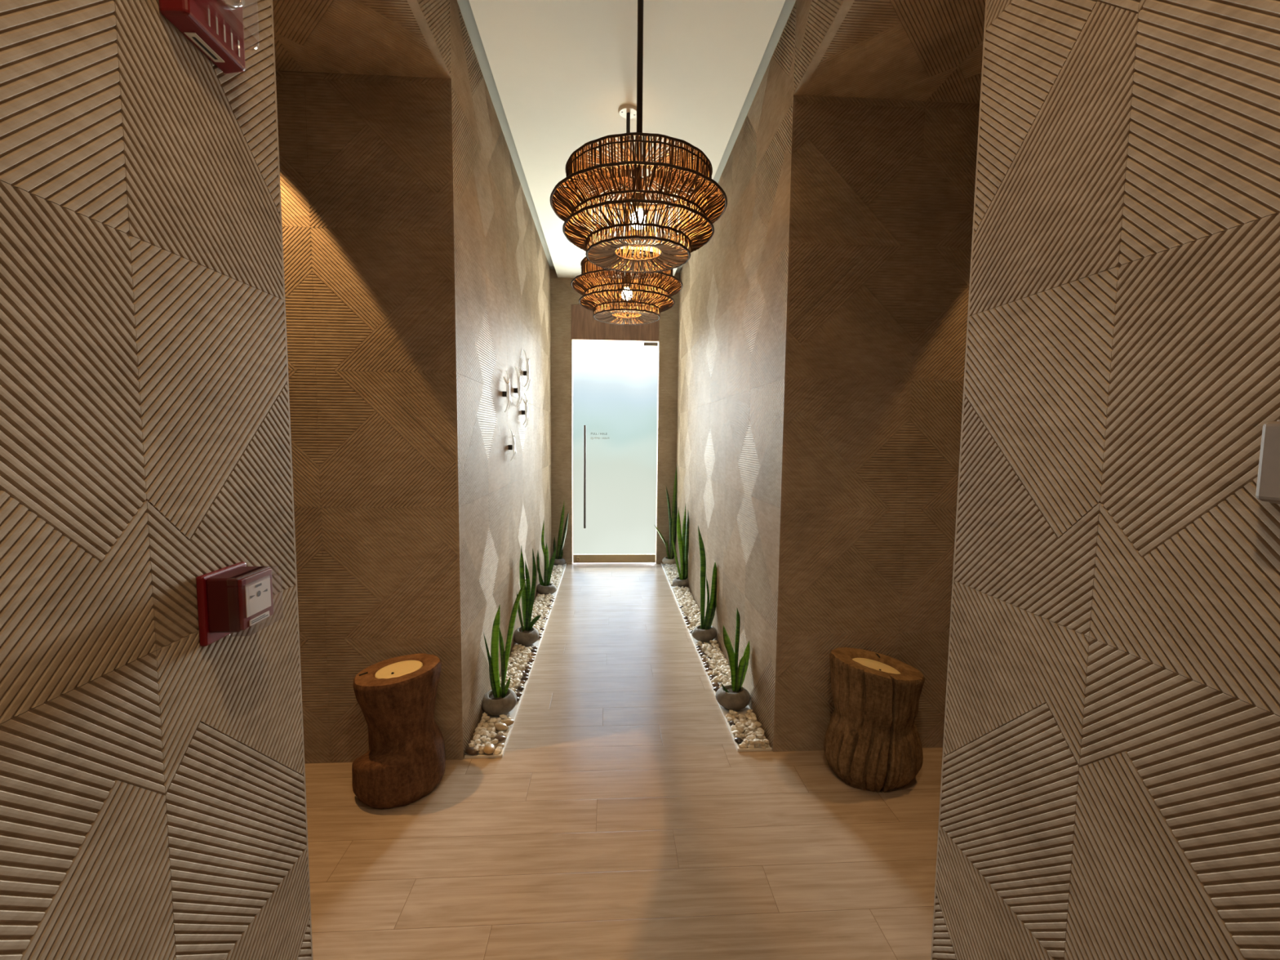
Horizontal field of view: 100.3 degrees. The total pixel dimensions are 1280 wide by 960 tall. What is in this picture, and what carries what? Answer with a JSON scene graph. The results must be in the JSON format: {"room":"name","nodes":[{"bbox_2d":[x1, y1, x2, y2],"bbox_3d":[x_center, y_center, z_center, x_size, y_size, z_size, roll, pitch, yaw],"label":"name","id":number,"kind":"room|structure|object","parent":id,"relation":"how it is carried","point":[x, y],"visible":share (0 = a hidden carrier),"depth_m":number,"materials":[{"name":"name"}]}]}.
{"room":"spa corridor","nodes":[
{"label":"spa corridor","id":0,"kind":"room"},
{"bbox_2d":[0,0,551,959],"bbox_3d":[-0.819,-0.383,2.276,0.030,3.402,7.885,0,5,-3],"label":"wall","id":1,"kind":"structure","parent":0,"point":[153,788],"depth_m":0.81,"materials":[{"name":"brown wood"}]},
{"bbox_2d":[159,0,259,73],"bbox_3d":[-0.684,-0.773,0.858,0.070,0.150,0.139,0,5,-3],"label":"fire alarm","id":2,"kind":"object","parent":1,"relation":"attached to","point":[215,27],"visible":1,"depth_m":0.86,"materials":[{"name":"red plastic"}]},
{"bbox_2d":[195,561,280,646],"bbox_3d":[-0.689,0.212,0.930,0.079,0.118,0.108,0,5,-3],"label":"fire alarm","id":3,"kind":"object","parent":1,"relation":"attached to","point":[235,597],"visible":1,"depth_m":0.89,"materials":[{"name":"red plastic"}]},
{"bbox_2d":[502,370,511,412],"bbox_3d":[-0.844,-0.562,3.388,0.049,0.268,0.100,0,5,-3],"label":"wall sculpture","id":4,"kind":"object","parent":1,"relation":"attached to","point":[504,393],"visible":1,"depth_m":3.37,"materials":[{"name":"white"}]},
{"bbox_2d":[508,428,516,460],"bbox_3d":[-0.858,-0.238,3.585,0.047,0.217,0.086,0,5,-3],"label":"wall sculpture","id":5,"kind":"object","parent":1,"relation":"attached to","point":[510,446],"visible":1,"depth_m":3.57,"materials":[{"name":"white"}]},
{"bbox_2d":[464,563,566,758],"bbox_3d":[-0.846,1.145,4.419,0.175,0.013,3.844,0,5,-3],"label":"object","id":6,"kind":"structure","parent":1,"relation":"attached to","point":[513,713],"depth_m":2.90,"materials":[{"name":"white"}]},
{"bbox_2d":[465,746,478,755],"bbox_3d":[-0.793,1.279,2.521,0.064,0.028,0.042,3,5,24],"label":"pebble","id":7,"kind":"object","parent":6,"relation":"on","point":[469,750],"visible":0.98,"depth_m":2.51,"materials":[{"name":"brown stone"}]},
{"bbox_2d":[473,746,479,751],"bbox_3d":[-0.771,1.269,2.524,0.025,0.019,0.032,1,5,12],"label":"pebble","id":8,"kind":"object","parent":7,"relation":"on","point":[476,748],"visible":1,"depth_m":2.52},
{"bbox_2d":[483,743,494,754],"bbox_3d":[-0.718,1.275,2.535,0.058,0.039,0.082,-3,6,-40],"label":"stone","id":9,"kind":"object","parent":6,"relation":"on","point":[489,748],"visible":0.97,"depth_m":2.51,"materials":[{"name":"beige stone"}]},
{"bbox_2d":[493,747,501,755],"bbox_3d":[-0.678,1.288,2.526,0.031,0.027,0.038,5,6,41],"label":"pebble","id":10,"kind":"object","parent":6,"relation":"on","point":[497,751],"visible":1,"depth_m":2.52,"materials":[{"name":"beige stone"}]},
{"bbox_2d":[493,735,506,741],"bbox_3d":[-0.688,1.267,2.620,0.058,0.027,0.040,1,5,8],"label":"pebble","id":11,"kind":"object","parent":6,"relation":"on","point":[500,738],"visible":0.88,"depth_m":2.61,"materials":[{"name":"brown stone"}]},
{"bbox_2d":[496,742,504,747],"bbox_3d":[-0.675,1.285,2.580,0.039,0.024,0.041,2,5,14],"label":"stone","id":12,"kind":"object","parent":6,"relation":"on","point":[501,744],"visible":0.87,"depth_m":2.57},
{"bbox_2d":[494,722,506,730],"bbox_3d":[-0.708,1.250,2.709,0.072,0.037,0.052,2,5,13],"label":"stone","id":13,"kind":"object","parent":6,"relation":"on","point":[500,726],"visible":1,"depth_m":2.69,"materials":[{"name":"beige stone"}]},
{"bbox_2d":[481,577,526,715],"bbox_3d":[-0.757,0.895,2.901,0.217,0.747,0.198,-3,6,-37],"label":"potted snake plant","id":14,"kind":"object","parent":6,"relation":"on","point":[500,700],"visible":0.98,"depth_m":2.89,"materials":[{"name":"green plant"}]},
{"bbox_2d":[502,719,514,726],"bbox_3d":[-0.684,1.256,2.764,0.065,0.032,0.044,0,5,-13],"label":"stone","id":15,"kind":"object","parent":6,"relation":"on","point":[508,722],"visible":0.76,"depth_m":2.75,"materials":[{"name":"beige stone"}]},
{"bbox_2d":[515,692,521,697],"bbox_3d":[-0.702,1.242,3.094,0.035,0.022,0.036,3,5,29],"label":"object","id":16,"kind":"object","parent":6,"relation":"on","point":[518,694],"visible":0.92,"depth_m":3.08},
{"bbox_2d":[517,685,524,690],"bbox_3d":[-0.706,1.236,3.169,0.037,0.024,0.036,-2,5,-29],"label":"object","id":17,"kind":"object","parent":6,"relation":"on","point":[520,688],"visible":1,"depth_m":3.16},
{"bbox_2d":[520,676,528,680],"bbox_3d":[-0.712,1.227,3.296,0.046,0.027,0.041,-1,5,-17],"label":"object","id":18,"kind":"object","parent":6,"relation":"on","point":[525,678],"visible":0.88,"depth_m":3.28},
{"bbox_2d":[513,545,541,645],"bbox_3d":[-0.823,0.834,3.847,0.186,0.719,0.185,5,6,43],"label":"potted snake plant","id":19,"kind":"object","parent":6,"relation":"on","point":[526,634],"visible":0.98,"depth_m":3.85,"materials":[{"name":"green plant"}]},
{"bbox_2d":[499,564,564,680],"bbox_3d":[-0.862,1.105,4.687,0.182,0.055,2.945,0,5,-3],"label":"gravel","id":20,"kind":"object","parent":6,"relation":"on","point":[520,654],"visible":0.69,"depth_m":4.17,"materials":[{"name":"beige gravel"}]},
{"bbox_2d":[536,518,556,595],"bbox_3d":[-0.888,0.726,5.062,0.195,0.739,0.195,0,5,-3],"label":"potted snake plant","id":21,"kind":"object","parent":6,"relation":"on","point":[545,587],"visible":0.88,"depth_m":5.05,"materials":[{"name":"green plant"}]},
{"bbox_2d":[550,502,568,565],"bbox_3d":[-0.952,0.614,6.198,0.188,0.781,0.177,-3,6,-38],"label":"potted snake plant","id":22,"kind":"object","parent":6,"relation":"on","point":[559,560],"visible":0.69,"depth_m":6.18,"materials":[{"name":"green plant"}]},
{"label":"pebble","id":23,"kind":"object","parent":6,"relation":"on","visible":0},
{"bbox_2d":[478,743,484,751],"bbox_3d":[-0.747,1.269,2.527,0.029,0.026,0.041,0,5,-8],"label":"pebble","id":24,"kind":"object","parent":23,"relation":"on","point":[481,748],"visible":1,"depth_m":2.52,"materials":[{"name":"beige stone"}]},
{"label":"pebble","id":25,"kind":"object","parent":6,"relation":"on","visible":0},
{"bbox_2d":[483,715,489,720],"bbox_3d":[-0.804,1.245,2.791,0.034,0.024,0.041,0,5,-12],"label":"pebble","id":26,"kind":"object","parent":25,"relation":"on","point":[486,717],"visible":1,"depth_m":2.78,"materials":[{"name":"beige stone"}]},
{"label":"pebble","id":27,"kind":"object","parent":6,"relation":"on","visible":0},
{"bbox_2d":[492,738,497,745],"bbox_3d":[-0.701,1.267,2.583,0.031,0.022,0.025,0,5,-7],"label":"pebble","id":28,"kind":"object","parent":27,"relation":"on","point":[495,741],"visible":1,"depth_m":2.58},
{"label":"pebble","id":29,"kind":"object","parent":6,"relation":"on","visible":0},
{"bbox_2d":[490,733,497,738],"bbox_3d":[-0.723,1.260,2.631,0.036,0.020,0.029,1,5,-1],"label":"pebble","id":30,"kind":"object","parent":29,"relation":"on","point":[492,735],"visible":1,"depth_m":2.62,"materials":[{"name":"beige stone"}]},
{"label":"pebble","id":31,"kind":"object","parent":6,"relation":"on","visible":0},
{"bbox_2d":[498,714,506,719],"bbox_3d":[-0.719,1.247,2.812,0.038,0.025,0.033,-2,5,-31],"label":"pebble","id":32,"kind":"object","parent":31,"relation":"on","point":[502,716],"visible":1,"depth_m":2.80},
{"label":"pebble","id":33,"kind":"object","parent":6,"relation":"on","visible":0},
{"bbox_2d":[480,736,486,742],"bbox_3d":[-0.759,1.262,2.597,0.028,0.024,0.032,-1,5,-19],"label":"pebble","id":34,"kind":"object","parent":33,"relation":"on","point":[483,738],"visible":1,"depth_m":2.59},
{"label":"pebble","id":35,"kind":"object","parent":6,"relation":"on","visible":0},
{"bbox_2d":[474,738,481,745],"bbox_3d":[-0.782,1.264,2.574,0.027,0.026,0.030,3,5,31],"label":"pebble","id":36,"kind":"object","parent":35,"relation":"on","point":[477,741],"visible":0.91,"depth_m":2.57,"materials":[{"name":"beige stone"}]},
{"label":"pebble","id":37,"kind":"object","parent":6,"relation":"on","visible":0},
{"bbox_2d":[489,727,496,732],"bbox_3d":[-0.738,1.257,2.681,0.027,0.024,0.038,0,5,-2],"label":"pebble","id":38,"kind":"object","parent":37,"relation":"on","point":[493,729],"visible":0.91,"depth_m":2.67,"materials":[{"name":"beige stone"}]},
{"label":"pebble","id":39,"kind":"object","parent":6,"relation":"on","visible":0},
{"bbox_2d":[471,735,478,741],"bbox_3d":[-0.803,1.263,2.611,0.027,0.023,0.036,2,5,20],"label":"pebble","id":40,"kind":"object","parent":39,"relation":"on","point":[474,737],"visible":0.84,"depth_m":2.60,"materials":[{"name":"beige stone"}]},
{"label":"pebble","id":41,"kind":"object","parent":6,"relation":"on","visible":0},
{"bbox_2d":[485,733,492,738],"bbox_3d":[-0.745,1.263,2.631,0.031,0.026,0.031,3,5,28],"label":"pebble","id":42,"kind":"object","parent":41,"relation":"on","point":[488,735],"visible":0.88,"depth_m":2.62,"materials":[{"name":"beige stone"}]},
{"label":"pebble","id":43,"kind":"object","parent":6,"relation":"on","visible":0},
{"bbox_2d":[472,730,479,736],"bbox_3d":[-0.810,1.260,2.651,0.030,0.027,0.032,-4,6,-43],"label":"pebble","id":44,"kind":"object","parent":43,"relation":"on","point":[477,732],"visible":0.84,"depth_m":2.64,"materials":[{"name":"beige stone"}]},
{"label":"pebble","id":45,"kind":"object","parent":6,"relation":"on","visible":0},
{"bbox_2d":[497,731,503,735],"bbox_3d":[-0.693,1.260,2.655,0.029,0.021,0.026,-2,5,-31],"label":"pebble","id":46,"kind":"object","parent":45,"relation":"on","point":[500,733],"visible":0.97,"depth_m":2.65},
{"label":"pebble","id":47,"kind":"object","parent":6,"relation":"on","visible":0},
{"bbox_2d":[489,717,496,723],"bbox_3d":[-0.759,1.249,2.770,0.036,0.025,0.030,1,5,5],"label":"pebble","id":48,"kind":"object","parent":47,"relation":"on","point":[493,720],"visible":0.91,"depth_m":2.76,"materials":[{"name":"beige stone"}]},
{"label":"pebble","id":49,"kind":"object","parent":6,"relation":"on","visible":0},
{"bbox_2d":[480,728,486,736],"bbox_3d":[-0.783,1.259,2.659,0.035,0.025,0.029,-2,5,-25],"label":"pebble","id":50,"kind":"object","parent":49,"relation":"on","point":[482,731],"visible":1,"depth_m":2.65,"materials":[{"name":"beige stone"}]},
{"label":"pebble","id":51,"kind":"object","parent":6,"relation":"on","visible":0},
{"bbox_2d":[468,742,475,746],"bbox_3d":[-0.805,1.270,2.554,0.029,0.022,0.024,0,5,-11],"label":"pebble","id":52,"kind":"object","parent":51,"relation":"on","point":[471,744],"visible":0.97,"depth_m":2.55,"materials":[{"name":"beige stone"}]},
{"bbox_2d":[514,366,522,406],"bbox_3d":[-0.867,-0.660,3.802,0.051,0.279,0.115,0,5,-3],"label":"wall sculpture","id":53,"kind":"object","parent":1,"relation":"attached to","point":[517,390],"visible":1,"depth_m":3.78,"materials":[{"name":"white"}]},
{"bbox_2d":[521,393,528,427],"bbox_3d":[-0.886,-0.538,4.115,0.049,0.268,0.107,0,5,-3],"label":"wall sculpture","id":54,"kind":"object","parent":1,"relation":"attached to","point":[525,412],"visible":1,"depth_m":4.11,"materials":[{"name":"white"}]},
{"bbox_2d":[523,349,530,391],"bbox_3d":[-0.888,-0.859,4.191,0.052,0.310,0.116,0,5,-3],"label":"wall sculpture","id":55,"kind":"object","parent":1,"relation":"attached to","point":[526,372],"visible":1,"depth_m":4.18,"materials":[{"name":"white"}]},
{"bbox_2d":[272,0,444,78],"bbox_3d":[-1.937,-1.665,1.562,2.298,0.030,1.250,0,5,-3],"label":"ceiling","id":56,"kind":"structure","parent":0,"point":[386,37],"depth_m":2.04,"materials":[{"name":"brown wood"}]},
{"bbox_2d":[275,70,462,764],"bbox_3d":[-1.977,-0.231,2.319,2.322,3.070,0.030,0,5,-3],"label":"wall","id":57,"kind":"structure","parent":0,"point":[365,160],"depth_m":2.34,"materials":[{"name":"brown wood"}]},
{"bbox_2d":[550,269,679,564],"bbox_3d":[-0.302,-0.725,6.310,1.671,3.452,0.140,0,5,-3],"label":"wall","id":58,"kind":"structure","parent":0,"point":[563,295],"depth_m":6.24,"materials":[{"name":"brown wood"}]},
{"bbox_2d":[571,304,658,341],"bbox_3d":[-0.284,-1.809,6.158,1.011,0.390,0.016,0,5,-3],"label":"trim","id":59,"kind":"structure","parent":58,"relation":"attached to","point":[584,326],"depth_m":6.15,"materials":[{"name":"brown wood"}]},
{"bbox_2d":[573,342,657,562],"bbox_3d":[-0.291,-0.307,6.276,0.979,2.599,0.100,0,5,-3],"label":"door","id":60,"kind":"structure","parent":58,"relation":"in","point":[599,557],"depth_m":6.36,"materials":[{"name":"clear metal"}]},
{"bbox_2d":[304,561,942,959],"bbox_3d":[-0.151,1.344,2.473,6.200,0.060,8.125,0,5,-3],"label":"floor","id":61,"kind":"structure","parent":0,"point":[621,815],"depth_m":2.03,"materials":[{"name":"brown wood"}]},
{"bbox_2d":[351,653,445,808],"bbox_3d":[-1.028,1.050,2.270,0.345,0.541,0.339,3,5,23],"label":"tree stump","id":62,"kind":"object","parent":61,"relation":"on","point":[404,761],"visible":0.97,"depth_m":2.17,"materials":[{"name":"brown wood"}]},
{"bbox_2d":[374,660,422,678],"bbox_3d":[-1.020,0.809,2.262,0.187,0.040,0.174,0,5,-3],"label":"candle","id":63,"kind":"object","parent":62,"relation":"in","point":[402,668],"visible":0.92,"depth_m":2.27,"materials":[{"name":"beige wax"}]},
{"bbox_2d":[823,647,924,792],"bbox_3d":[1.057,1.053,2.404,0.432,0.555,0.346,-1,5,-19],"label":"tree stump","id":64,"kind":"object","parent":61,"relation":"on","point":[872,742],"visible":0.98,"depth_m":2.27,"materials":[{"name":"brown wood"}]},
{"bbox_2d":[852,657,900,674],"bbox_3d":[1.054,0.842,2.385,0.211,0.057,0.184,0,5,-3],"label":"candle","id":65,"kind":"object","parent":64,"relation":"in","point":[874,664],"visible":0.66,"depth_m":2.41,"materials":[{"name":"beige wax"}]},
{"bbox_2d":[468,0,785,279],"bbox_3d":[-0.054,-2.029,2.186,1.309,0.092,7.881,0,5,-3],"label":"ceiling","id":66,"kind":"structure","parent":0,"point":[562,71],"depth_m":2.65,"materials":[{"name":"paint"}]},
{"bbox_2d":[457,0,795,272],"bbox_3d":[-0.054,-2.106,2.202,1.671,0.060,8.125,0,5,-3],"label":"cove","id":67,"kind":"object","parent":66,"relation":"attached to","point":[464,5],"depth_m":2.96,"materials":[{"name":"paint"}]},
{"bbox_2d":[570,104,683,324],"bbox_3d":[-0.070,-1.484,3.002,0.633,1.128,0.633,0,5,-6],"label":"pendant lamp","id":68,"kind":"object","parent":66,"relation":"hanging from","point":[590,273],"visible":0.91,"depth_m":2.91,"materials":[{"name":"wicker"}]},
{"bbox_2d":[623,275,629,288],"bbox_3d":[-0.073,-1.123,3.031,0.040,0.065,0.040,0,5,-3],"label":"socket","id":69,"kind":"object","parent":68,"relation":"attached to","point":[624,286],"depth_m":3.01,"materials":[{"name":"brown"}]},
{"bbox_2d":[550,0,727,273],"bbox_3d":[-0.001,-1.383,1.899,0.633,1.153,0.633,1,5,4],"label":"pendant lamp","id":70,"kind":"object","parent":66,"relation":"hanging from","point":[670,171],"visible":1,"depth_m":1.78,"materials":[{"name":"wicker"}]},
{"bbox_2d":[633,192,644,210],"bbox_3d":[-0.004,-1.009,1.929,0.040,0.065,0.040,0,5,-3],"label":"socket","id":71,"kind":"object","parent":70,"relation":"attached to","point":[637,194],"depth_m":1.91,"materials":[{"name":"brown"}]},
{"bbox_2d":[774,95,979,751],"bbox_3d":[1.758,-0.212,2.537,2.195,3.070,0.030,0,5,-3],"label":"wall","id":72,"kind":"structure","parent":0,"point":[883,190],"depth_m":2.47,"materials":[{"name":"brown wood"}]},
{"bbox_2d":[800,0,985,103],"bbox_3d":[1.822,-1.646,1.782,2.171,0.030,1.250,0,5,-3],"label":"ceiling","id":73,"kind":"structure","parent":0,"point":[931,51],"depth_m":2.08,"materials":[{"name":"brown wood"}]},
{"bbox_2d":[675,0,1279,959],"bbox_3d":[0.679,-0.375,2.363,0.030,3.402,7.885,0,5,-3],"label":"wall","id":74,"kind":"structure","parent":0,"point":[1110,784],"depth_m":0.89,"materials":[{"name":"brown wood"}]},
{"bbox_2d":[660,563,771,751],"bbox_3d":[0.444,1.151,4.495,0.167,0.013,3.844,0,5,-3],"label":"trim","id":75,"kind":"structure","parent":74,"relation":"attached to","point":[724,711],"depth_m":2.98,"materials":[{"name":"white"}]},
{"bbox_2d":[654,466,677,564],"bbox_3d":[0.322,0.417,6.285,0.260,1.184,0.173,3,5,29],"label":"potted snake plant","id":76,"kind":"object","parent":75,"relation":"on","point":[670,559],"visible":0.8,"depth_m":6.26,"materials":[{"name":"green plant"}]},
{"bbox_2d":[671,506,688,588],"bbox_3d":[0.422,0.655,5.346,0.181,0.861,0.183,-2,5,-30],"label":"potted snake plant","id":77,"kind":"object","parent":75,"relation":"on","point":[682,580],"visible":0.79,"depth_m":5.33,"materials":[{"name":"green plant"}]},
{"bbox_2d":[662,564,731,683],"bbox_3d":[0.433,1.115,4.724,0.172,0.055,3.043,0,5,-3],"label":"gravel","id":78,"kind":"object","parent":75,"relation":"on","point":[685,598],"visible":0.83,"depth_m":4.21,"materials":[{"name":"beige gravel"}]},
{"bbox_2d":[691,526,716,642],"bbox_3d":[0.483,0.765,3.937,0.182,0.866,0.184,5,6,43],"label":"potted snake plant","id":79,"kind":"object","parent":75,"relation":"on","point":[705,632],"visible":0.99,"depth_m":3.94,"materials":[{"name":"green plant"}]},
{"bbox_2d":[711,682,719,687],"bbox_3d":[0.460,1.242,3.238,0.041,0.025,0.046,-1,5,-23],"label":"pebble","id":80,"kind":"object","parent":75,"relation":"on","point":[714,684],"visible":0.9,"depth_m":3.23,"materials":[{"name":"brown stone"}]},
{"bbox_2d":[713,686,719,691],"bbox_3d":[0.457,1.247,3.187,0.040,0.026,0.044,2,5,17],"label":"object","id":81,"kind":"object","parent":75,"relation":"on","point":[716,688],"visible":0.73,"depth_m":3.17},
{"bbox_2d":[727,716,733,721],"bbox_3d":[0.481,1.273,2.841,0.033,0.024,0.034,0,5,-9],"label":"pebble","id":82,"kind":"object","parent":75,"relation":"on","point":[729,718],"visible":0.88,"depth_m":2.83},
{"bbox_2d":[728,720,735,724],"bbox_3d":[0.487,1.277,2.808,0.033,0.020,0.038,-4,6,-43],"label":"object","id":83,"kind":"object","parent":75,"relation":"on","point":[731,722],"visible":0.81,"depth_m":2.80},
{"bbox_2d":[715,608,750,710],"bbox_3d":[0.523,0.994,2.974,0.190,0.564,0.191,0,5,-3],"label":"potted snake plant","id":84,"kind":"object","parent":75,"relation":"on","point":[734,696],"visible":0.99,"depth_m":2.98,"materials":[{"name":"green plant"}]},
{"bbox_2d":[731,729,739,734],"bbox_3d":[0.489,1.282,2.712,0.039,0.029,0.032,-1,5,-15],"label":"pebble","id":85,"kind":"object","parent":75,"relation":"on","point":[735,731],"visible":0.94,"depth_m":2.70,"materials":[{"name":"beige stone"}]},
{"bbox_2d":[734,737,743,744],"bbox_3d":[0.489,1.291,2.644,0.046,0.027,0.041,4,6,36],"label":"pebble","id":86,"kind":"object","parent":75,"relation":"on","point":[739,740],"visible":0.93,"depth_m":2.63,"materials":[{"name":"black stone"}]},
{"bbox_2d":[738,743,745,748],"bbox_3d":[0.496,1.294,2.594,0.030,0.024,0.030,2,5,15],"label":"pebble","id":87,"kind":"object","parent":75,"relation":"on","point":[740,745],"visible":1,"depth_m":2.59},
{"bbox_2d":[741,742,748,748],"bbox_3d":[0.511,1.294,2.604,0.032,0.027,0.031,-2,5,-33],"label":"pebble","id":88,"kind":"object","parent":75,"relation":"on","point":[744,743],"visible":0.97,"depth_m":2.60,"materials":[{"name":"beige stone"}]},
{"bbox_2d":[747,744,754,748],"bbox_3d":[0.540,1.296,2.599,0.030,0.027,0.038,2,5,17],"label":"pebble","id":89,"kind":"object","parent":75,"relation":"on","point":[750,746],"visible":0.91,"depth_m":2.59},
{"bbox_2d":[747,739,754,744],"bbox_3d":[0.540,1.274,2.598,0.033,0.027,0.032,5,6,44],"label":"pebble","id":90,"kind":"object","parent":89,"relation":"on","point":[749,741],"visible":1,"depth_m":2.59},
{"bbox_2d":[755,733,763,738],"bbox_3d":[0.596,1.273,2.651,0.037,0.023,0.027,0,5,-5],"label":"pebble","id":91,"kind":"object","parent":75,"relation":"on","point":[759,735],"visible":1,"depth_m":2.64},
{"bbox_2d":[759,743,766,749],"bbox_3d":[0.598,1.295,2.597,0.029,0.023,0.035,-2,5,-27],"label":"pebble","id":92,"kind":"object","parent":75,"relation":"on","point":[762,746],"visible":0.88,"depth_m":2.59,"materials":[{"name":"beige stone"}]},
{"bbox_2d":[758,739,764,745],"bbox_3d":[0.591,1.274,2.594,0.033,0.025,0.037,1,5,11],"label":"pebble","id":93,"kind":"object","parent":92,"relation":"on","point":[761,741],"visible":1,"depth_m":2.58,"materials":[{"name":"beige stone"}]},
{"label":"pebble","id":94,"kind":"object","parent":75,"relation":"on","visible":0},
{"bbox_2d":[763,738,768,743],"bbox_3d":[0.617,1.276,2.608,0.023,0.019,0.032,-2,5,-33],"label":"pebble","id":95,"kind":"object","parent":94,"relation":"on","point":[766,740],"visible":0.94,"depth_m":2.60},
{"bbox_3d":[0.609,1.284,2.761,0.038,0.029,0.035,-6,20,7],"label":"pebble","id":96,"kind":"object","parent":75,"relation":"on","visible":0},
{"bbox_2d":[755,721,761,728],"bbox_3d":[0.607,1.264,2.756,0.034,0.023,0.028,-2,5,-34],"label":"pebble","id":97,"kind":"object","parent":96,"relation":"on","point":[758,724],"visible":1,"depth_m":2.75,"materials":[{"name":"beige stone"}]},
{"label":"pebble","id":98,"kind":"object","parent":75,"relation":"on","visible":0},
{"bbox_2d":[745,713,751,719],"bbox_3d":[0.575,1.257,2.838,0.033,0.024,0.028,1,5,8],"label":"pebble","id":99,"kind":"object","parent":98,"relation":"on","point":[747,715],"visible":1,"depth_m":2.83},
{"label":"pebble","id":100,"kind":"object","parent":75,"relation":"on","visible":0},
{"label":"pebble","id":101,"kind":"object","parent":100,"relation":"on","visible":0},
{"bbox_2d":[748,726,754,731],"bbox_3d":[0.568,1.267,2.717,0.029,0.022,0.028,0,5,-13],"label":"pebble","id":102,"kind":"object","parent":101,"relation":"on","point":[752,729],"visible":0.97,"depth_m":2.71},
{"label":"pebble","id":103,"kind":"object","parent":75,"relation":"on","visible":0},
{"bbox_2d":[746,735,752,739],"bbox_3d":[0.543,1.272,2.635,0.027,0.022,0.028,-3,6,-39],"label":"pebble","id":104,"kind":"object","parent":103,"relation":"on","point":[748,737],"visible":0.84,"depth_m":2.63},
{"label":"pebble","id":105,"kind":"object","parent":75,"relation":"on","visible":0},
{"bbox_2d":[745,721,751,727],"bbox_3d":[0.560,1.263,2.761,0.030,0.023,0.030,-4,6,-42],"label":"pebble","id":106,"kind":"object","parent":105,"relation":"on","point":[748,723],"visible":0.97,"depth_m":2.75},
{"label":"pebble","id":107,"kind":"object","parent":75,"relation":"on","visible":0},
{"bbox_2d":[735,721,742,726],"bbox_3d":[0.512,1.262,2.759,0.026,0.025,0.033,-2,5,-32],"label":"pebble","id":108,"kind":"object","parent":107,"relation":"on","point":[738,723],"visible":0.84,"depth_m":2.75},
{"label":"pebble","id":109,"kind":"object","parent":75,"relation":"on","visible":0},
{"bbox_2d":[739,718,745,723],"bbox_3d":[0.533,1.262,2.782,0.032,0.025,0.035,0,5,-11],"label":"pebble","id":110,"kind":"object","parent":109,"relation":"on","point":[741,720],"visible":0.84,"depth_m":2.78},
{"label":"pebble","id":111,"kind":"object","parent":75,"relation":"on","visible":0},
{"bbox_2d":[736,725,743,733],"bbox_3d":[0.511,1.267,2.714,0.036,0.026,0.029,5,6,42],"label":"pebble","id":112,"kind":"object","parent":111,"relation":"on","point":[739,728],"visible":1,"depth_m":2.71,"materials":[{"name":"beige stone"}]},
{"label":"pebble","id":113,"kind":"object","parent":75,"relation":"on","visible":0},
{"bbox_2d":[750,722,755,729],"bbox_3d":[0.582,1.265,2.742,0.029,0.024,0.038,1,5,5],"label":"pebble","id":114,"kind":"object","parent":113,"relation":"on","point":[753,725],"visible":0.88,"depth_m":2.74,"materials":[{"name":"beige stone"}]},
{"label":"pebble","id":115,"kind":"object","parent":75,"relation":"on","visible":0},
{"bbox_2d":[752,738,759,743],"bbox_3d":[0.568,1.275,2.604,0.040,0.024,0.036,4,6,35],"label":"pebble","id":116,"kind":"object","parent":115,"relation":"on","point":[756,740],"visible":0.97,"depth_m":2.59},
{"bbox_2d":[1255,419,1279,503],"bbox_3d":[0.751,-0.018,0.582,0.030,0.100,0.116,0,5,-3],"label":"cover plate","id":117,"kind":"object","parent":74,"relation":"attached to","point":[1268,486],"visible":1,"depth_m":0.62,"materials":[{"name":"white plastic"}]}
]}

